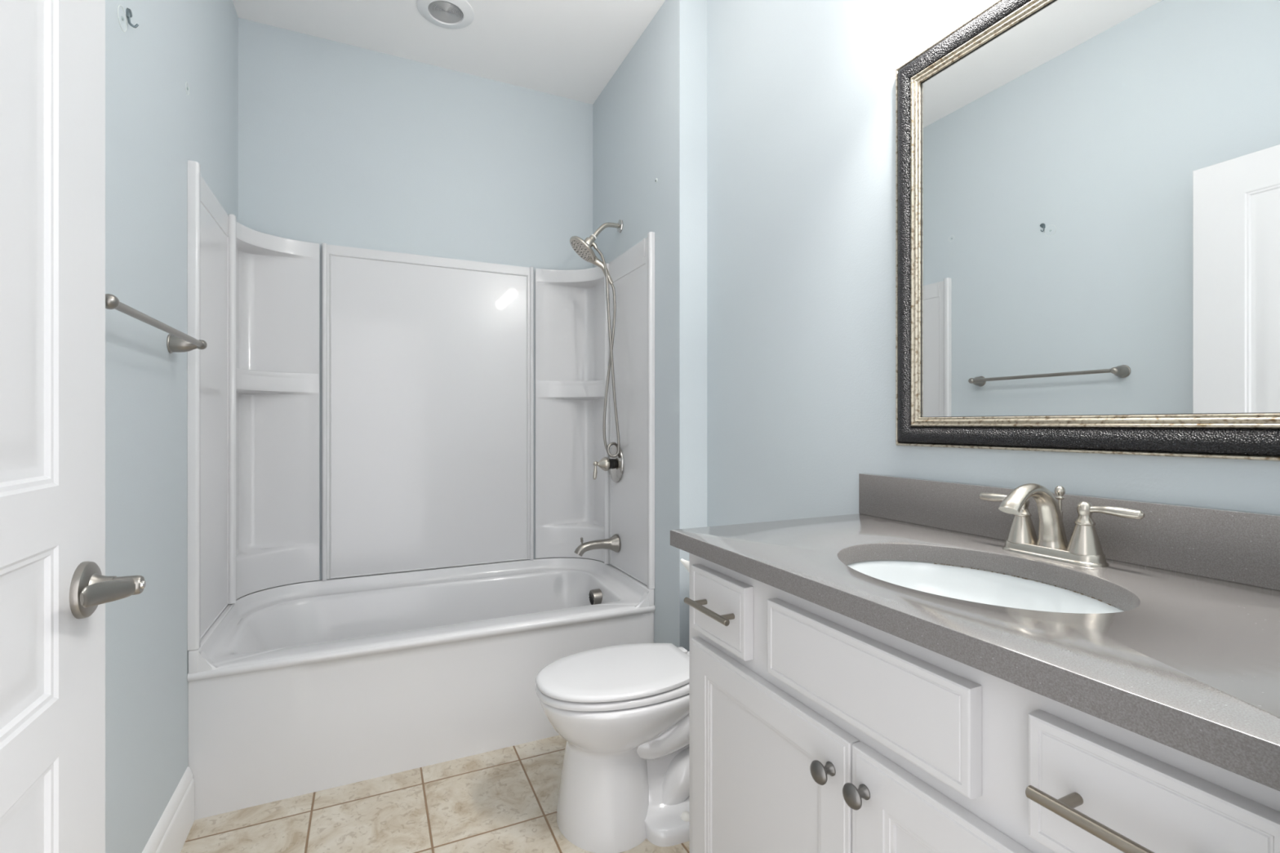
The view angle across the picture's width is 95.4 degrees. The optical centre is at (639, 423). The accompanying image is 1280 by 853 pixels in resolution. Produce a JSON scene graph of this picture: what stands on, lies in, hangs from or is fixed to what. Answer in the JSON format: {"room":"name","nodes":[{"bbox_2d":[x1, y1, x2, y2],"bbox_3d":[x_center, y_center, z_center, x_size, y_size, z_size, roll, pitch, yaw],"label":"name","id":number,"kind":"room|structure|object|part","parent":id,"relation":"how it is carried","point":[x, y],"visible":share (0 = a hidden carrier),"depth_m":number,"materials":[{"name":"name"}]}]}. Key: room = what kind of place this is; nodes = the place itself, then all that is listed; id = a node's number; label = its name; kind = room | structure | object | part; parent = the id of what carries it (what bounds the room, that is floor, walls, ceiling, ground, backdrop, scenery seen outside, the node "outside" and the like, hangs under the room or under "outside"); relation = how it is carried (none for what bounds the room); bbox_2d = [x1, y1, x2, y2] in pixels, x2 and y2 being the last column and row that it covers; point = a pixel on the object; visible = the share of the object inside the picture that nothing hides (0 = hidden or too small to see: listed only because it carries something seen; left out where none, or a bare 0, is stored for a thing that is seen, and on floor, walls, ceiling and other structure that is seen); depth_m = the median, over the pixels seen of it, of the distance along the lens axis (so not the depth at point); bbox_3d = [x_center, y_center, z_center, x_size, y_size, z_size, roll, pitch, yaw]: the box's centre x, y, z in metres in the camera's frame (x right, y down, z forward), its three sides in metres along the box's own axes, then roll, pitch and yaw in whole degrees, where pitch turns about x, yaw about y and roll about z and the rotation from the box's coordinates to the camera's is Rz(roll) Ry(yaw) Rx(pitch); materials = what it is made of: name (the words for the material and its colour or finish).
{"room":"bathroom","nodes":[
{"label":"bathroom","id":0,"kind":"room"},
{"bbox_2d":[105,0,238,852],"bbox_3d":[-1.109,-0.238,1.097,0.120,2.810,2.954,0,0,-25],"label":"wall","id":1,"kind":"structure","parent":0,"point":[153,127],"depth_m":1.41,"materials":[{"name":"blue paint"}]},
{"bbox_2d":[0,0,146,852],"bbox_3d":[-0.566,0.131,0.464,0.098,2.048,0.772,0,0,-25],"label":"door","id":2,"kind":"structure","parent":1,"relation":"in","point":[55,589],"depth_m":0.68,"materials":[{"name":"white paint"}]},
{"bbox_3d":[-0.696,0.212,0.749,0.032,0.071,0.071,0,0,-25],"label":"handle","id":3,"kind":"part","parent":2,"relation":"part of","materials":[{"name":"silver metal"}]},
{"bbox_3d":[-0.657,0.208,0.729,0.030,0.032,0.095,0,0,-21],"label":"lever","id":4,"kind":"part","parent":2,"relation":"part of","materials":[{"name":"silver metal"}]},
{"bbox_2d":[117,4,127,31],"bbox_3d":[-1.114,-0.873,1.254,0.003,0.050,0.050,0,0,-25],"label":"wall anchor","id":5,"kind":"object","parent":1,"relation":"attached to","point":[122,17],"visible":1,"depth_m":1.25,"materials":[{"name":"white paint"}]},
{"bbox_2d":[126,8,138,27],"bbox_3d":[-1.120,-0.896,1.288,0.020,0.042,0.024,0,0,-25],"label":"robe hook","id":6,"kind":"object","parent":1,"relation":"attached to","point":[129,14],"visible":1,"depth_m":1.28,"materials":[{"name":"silver metal"}]},
{"bbox_3d":[-1.127,-0.904,1.285,0.004,0.025,0.024,0,0,-25],"label":"plate","id":7,"kind":"part","parent":6,"relation":"part of","materials":[{"name":"silver metal"}]},
{"bbox_2d":[105,293,207,353],"bbox_3d":[-1.088,-0.214,1.292,0.082,0.052,0.662,0,0,-25],"label":"towel bar","id":8,"kind":"object","parent":1,"relation":"attached to","point":[177,341],"visible":0.64,"depth_m":1.32,"materials":[{"name":"grey metal"}]},
{"bbox_3d":[-0.960,-0.214,1.015,0.082,0.052,0.052,0,0,-25],"label":"post","id":9,"kind":"part","parent":8,"relation":"part of","materials":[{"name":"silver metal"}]},
{"bbox_3d":[-1.217,-0.214,1.569,0.082,0.052,0.052,0,0,-25],"label":"post","id":10,"kind":"part","parent":8,"relation":"part of","materials":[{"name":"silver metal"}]},
{"bbox_2d":[142,766,194,852],"bbox_3d":[-0.897,1.085,0.802,0.016,0.163,1.998,0,0,-25],"label":"baseboard","id":11,"kind":"structure","parent":1,"relation":"attached to","point":[173,828],"depth_m":1.56,"materials":[{"name":"white paint"}]},
{"bbox_2d":[185,82,189,94],"bbox_3d":[-1.321,-0.979,1.700,0.003,0.034,0.034,0,0,-25],"label":"wall anchor","id":12,"kind":"object","parent":1,"relation":"attached to","point":[188,88],"visible":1,"depth_m":1.70,"materials":[{"name":"white paint"}]},
{"bbox_2d":[238,17,592,582],"bbox_3d":[-0.850,-0.238,2.778,1.763,2.810,0.120,0,0,-25],"label":"wall","id":13,"kind":"structure","parent":0,"point":[340,144],"depth_m":2.62,"materials":[{"name":"blue paint"}]},
{"bbox_2d":[187,160,654,650],"bbox_3d":[-0.782,-0.055,2.347,1.523,1.435,0.718,0,0,-25],"label":"tub surround","id":14,"kind":"object","parent":13,"relation":"attached to","point":[428,362],"visible":0.96,"depth_m":2.54,"materials":[{"name":"white plastic"}]},
{"bbox_3d":[-1.423,-0.051,1.933,0.012,1.424,0.453,0,0,-25],"label":"panel","id":15,"kind":"part","parent":14,"relation":"part of","materials":[{"name":"white plastic"}]},
{"bbox_2d":[235,221,319,599],"bbox_3d":[-1.502,-0.051,2.345,0.159,1.424,0.341,0,0,26],"label":"corner shelf","id":16,"kind":"object","parent":14,"relation":"attached to","point":[277,277],"depth_m":2.40,"materials":[{"name":"white plastic"}]},
{"bbox_3d":[-0.936,-0.051,2.662,0.892,1.424,0.016,0,0,-25],"label":"panel","id":17,"kind":"part","parent":14,"relation":"part of","materials":[{"name":"white plastic"}]},
{"bbox_2d":[535,266,604,562],"bbox_3d":[-0.316,-0.051,2.890,0.362,1.424,0.169,0,0,15],"label":"corner shelf","id":18,"kind":"object","parent":14,"relation":"attached to","point":[570,304],"depth_m":2.90,"materials":[{"name":"white plastic"}]},
{"bbox_2d":[573,533,620,556],"bbox_3d":[-0.198,0.548,2.625,0.205,0.086,0.084,0,0,-25],"label":"tub spout","id":19,"kind":"object","parent":14,"relation":"attached to","point":[613,543],"visible":1,"depth_m":2.62,"materials":[{"name":"grey metal"}]},
{"bbox_3d":[-0.208,0.553,2.620,0.183,0.075,0.062,0,0,-25],"label":"spout","id":20,"kind":"part","parent":19,"relation":"part of","materials":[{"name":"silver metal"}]},
{"bbox_2d":[592,444,623,482],"bbox_3d":[-0.162,0.182,2.653,0.116,0.176,0.176,0,0,-25],"label":"shower valve","id":21,"kind":"object","parent":14,"relation":"attached to","point":[615,466],"visible":0.97,"depth_m":2.63,"materials":[{"name":"silver metal"}]},
{"bbox_3d":[-0.203,0.214,2.626,0.020,0.073,0.019,0,0,-25],"label":"lever","id":22,"kind":"part","parent":21,"relation":"part of","materials":[{"name":"silver metal"}]},
{"bbox_3d":[-0.049,-0.051,2.561,0.012,1.424,0.438,0,0,-25],"label":"panel","id":23,"kind":"part","parent":14,"relation":"part of","materials":[{"name":"white plastic"}]},
{"bbox_2d":[180,735,688,852],"bbox_3d":[-0.271,1.192,1.386,1.883,0.050,3.134,0,0,-25],"label":"floor","id":24,"kind":"structure","parent":0,"point":[504,800],"depth_m":1.74,"materials":[{"name":"tile"}]},
{"bbox_2d":[186,557,655,820],"bbox_3d":[-0.781,0.915,2.345,1.523,0.503,0.722,0,0,-25],"label":"bathtub","id":25,"kind":"object","parent":24,"relation":"on","point":[296,689],"visible":0.94,"depth_m":2.02,"materials":[{"name":"white plastic"}]},
{"bbox_2d":[192,557,648,670],"bbox_3d":[-0.782,0.872,2.347,1.499,0.417,0.717,0,0,-25],"label":"tub basin","id":26,"kind":"object","parent":25,"relation":"in","point":[520,615],"depth_m":2.30,"materials":[{"name":"white plastic"}]},
{"bbox_2d":[535,643,688,852],"bbox_3d":[0.035,0.813,1.804,0.719,0.708,0.404,0,0,-25],"label":"toilet","id":27,"kind":"object","parent":24,"relation":"on","point":[621,712],"visible":0.74,"depth_m":1.63,"materials":[{"name":"white ceramic"}]},
{"bbox_3d":[-0.056,0.767,1.762,0.517,0.022,0.353,0,0,-25],"label":"seat","id":28,"kind":"part","parent":27,"relation":"part of","materials":[{"name":"white plastic"}]},
{"bbox_3d":[-0.068,0.743,1.756,0.491,0.020,0.354,0,0,-25],"label":"lid","id":29,"kind":"part","parent":27,"relation":"part of","materials":[{"name":"white plastic"}]},
{"bbox_2d":[684,552,1279,852],"bbox_3d":[0.526,0.715,0.919,0.585,0.904,0.975,0,0,-25],"label":"vanity cabinet","id":30,"kind":"object","parent":24,"relation":"on","point":[814,728],"visible":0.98,"depth_m":0.75,"materials":[{"name":"white paint"}]},
{"bbox_2d":[680,558,688,571],"bbox_3d":[0.112,0.325,1.310,0.040,0.040,0.083,0,0,-25],"label":"paper holder","id":31,"kind":"object","parent":30,"relation":"attached to","point":[686,563],"visible":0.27,"depth_m":1.32,"materials":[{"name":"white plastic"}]},
{"bbox_3d":[0.135,0.355,1.110,0.036,0.012,0.149,0,0,-25],"label":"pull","id":32,"kind":"part","parent":30,"relation":"part of","materials":[{"name":"silver metal"}]},
{"bbox_3d":[0.156,0.359,1.131,0.020,0.131,0.190,0,0,-25],"label":"drawer","id":33,"kind":"part","parent":30,"relation":"part of","materials":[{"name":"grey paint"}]},
{"bbox_3d":[0.208,0.744,1.018,0.020,0.595,0.442,0,0,-25],"label":"door","id":34,"kind":"part","parent":30,"relation":"part of","materials":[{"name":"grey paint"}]},
{"bbox_3d":[0.263,0.501,0.839,0.030,0.031,0.032,0,0,-25],"label":"knob","id":35,"kind":"part","parent":30,"relation":"part of","materials":[{"name":"grey metal"}]},
{"bbox_3d":[0.290,0.498,0.781,0.030,0.031,0.032,0,0,-25],"label":"knob","id":36,"kind":"part","parent":30,"relation":"part of","materials":[{"name":"grey metal"}]},
{"bbox_3d":[0.395,0.744,0.615,0.020,0.595,0.442,0,0,-25],"label":"door","id":37,"kind":"part","parent":30,"relation":"part of","materials":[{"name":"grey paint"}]},
{"bbox_2d":[670,473,1279,791],"bbox_3d":[0.535,0.195,0.924,0.567,0.136,1.012,0,0,-25],"label":"countertop","id":38,"kind":"structure","parent":30,"relation":"on","point":[1190,664],"depth_m":0.78,"materials":[{"name":"grey stone"}]},
{"bbox_2d":[846,560,1124,613],"bbox_3d":[0.513,0.337,0.915,0.366,0.148,0.466,0,0,-25],"label":"sink","id":39,"kind":"object","parent":38,"relation":"in","point":[957,582],"visible":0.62,"depth_m":1.05,"materials":[{"name":"white ceramic"}]},
{"bbox_2d":[978,483,1145,567],"bbox_3d":[0.715,0.165,1.010,0.192,0.129,0.192,0,0,20],"label":"faucet","id":40,"kind":"object","parent":38,"relation":"on","point":[1084,548],"visible":1,"depth_m":0.98,"materials":[{"name":"silver metal"}]},
{"bbox_3d":[0.676,0.140,1.096,0.018,0.016,0.076,0,0,-25],"label":"lever","id":41,"kind":"part","parent":40,"relation":"part of","materials":[{"name":"silver metal"}]},
{"bbox_3d":[0.694,0.171,1.057,0.049,0.086,0.049,0,0,-25],"label":"handle","id":42,"kind":"part","parent":40,"relation":"part of","materials":[{"name":"silver metal"}]},
{"bbox_3d":[0.670,0.158,0.990,0.151,0.115,0.047,0,0,-25],"label":"spout","id":43,"kind":"part","parent":40,"relation":"part of","materials":[{"name":"silver metal"}]},
{"bbox_3d":[0.735,0.161,1.020,0.016,0.106,0.016,0,0,-25],"label":"lift rod","id":44,"kind":"part","parent":40,"relation":"part of","materials":[{"name":"silver metal"}]},
{"bbox_3d":[0.737,0.171,0.964,0.049,0.086,0.049,0,0,-25],"label":"handle","id":45,"kind":"part","parent":40,"relation":"part of","materials":[{"name":"silver metal"}]},
{"bbox_3d":[0.755,0.140,0.925,0.018,0.016,0.076,0,0,-25],"label":"lever","id":46,"kind":"part","parent":40,"relation":"part of","materials":[{"name":"silver metal"}]},
{"bbox_3d":[0.418,0.355,0.500,0.036,0.012,0.149,0,0,-25],"label":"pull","id":47,"kind":"part","parent":30,"relation":"part of","materials":[{"name":"silver metal"}]},
{"bbox_3d":[0.443,0.357,0.511,0.020,0.125,0.189,0,0,-25],"label":"drawer","id":48,"kind":"part","parent":30,"relation":"part of","materials":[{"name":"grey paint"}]},
{"bbox_2d":[232,0,665,104],"bbox_3d":[-0.309,-1.673,1.468,1.883,0.060,2.954,0,0,-25],"label":"ceiling","id":49,"kind":"structure","parent":0,"point":[570,49],"depth_m":2.45,"materials":[{"name":"white paint"}]},
{"bbox_2d":[416,0,474,29],"bbox_3d":[-0.771,-1.637,2.310,0.216,0.013,0.216,0,0,-25],"label":"recessed light","id":50,"kind":"object","parent":49,"relation":"in","point":[447,14],"visible":1,"depth_m":2.31,"materials":[{"name":"white paint"}]},
{"bbox_2d":[592,0,706,651],"bbox_3d":[0.006,-0.238,2.599,0.119,2.810,0.925,0,0,-25],"label":"wall","id":51,"kind":"structure","parent":0,"point":[650,119],"depth_m":2.24,"materials":[{"name":"blue paint"}]},
{"bbox_2d":[569,219,622,457],"bbox_3d":[-0.196,-0.391,2.607,0.241,1.086,0.143,0,0,-25],"label":"shower","id":52,"kind":"object","parent":51,"relation":"attached to","point":[582,247],"visible":1,"depth_m":2.60,"materials":[{"name":"silver metal"}]},
{"bbox_3d":[-0.152,-0.873,2.632,0.137,0.083,0.021,0,0,-25],"label":"shower arm","id":53,"kind":"part","parent":52,"relation":"part of","materials":[{"name":"silver metal"}]},
{"bbox_2d":[706,0,1279,526],"bbox_3d":[0.516,-0.238,1.784,0.120,2.810,2.834,0,0,-25],"label":"wall","id":54,"kind":"structure","parent":0,"point":[801,94],"depth_m":1.67,"materials":[{"name":"blue paint"}]},
{"bbox_2d":[858,473,1279,591],"bbox_3d":[0.783,0.179,1.039,0.020,0.103,1.012,0,0,-25],"label":"backsplash","id":55,"kind":"structure","parent":54,"relation":"attached to","point":[1241,547],"depth_m":0.95,"materials":[{"name":"grey stone"}]},
{"bbox_2d":[895,0,1279,461],"bbox_3d":[0.779,-0.400,1.040,0.025,0.903,0.788,0,0,-25],"label":"mirror","id":56,"kind":"object","parent":54,"relation":"attached to","point":[1087,192],"visible":1,"depth_m":1.02,"materials":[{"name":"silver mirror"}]}
]}

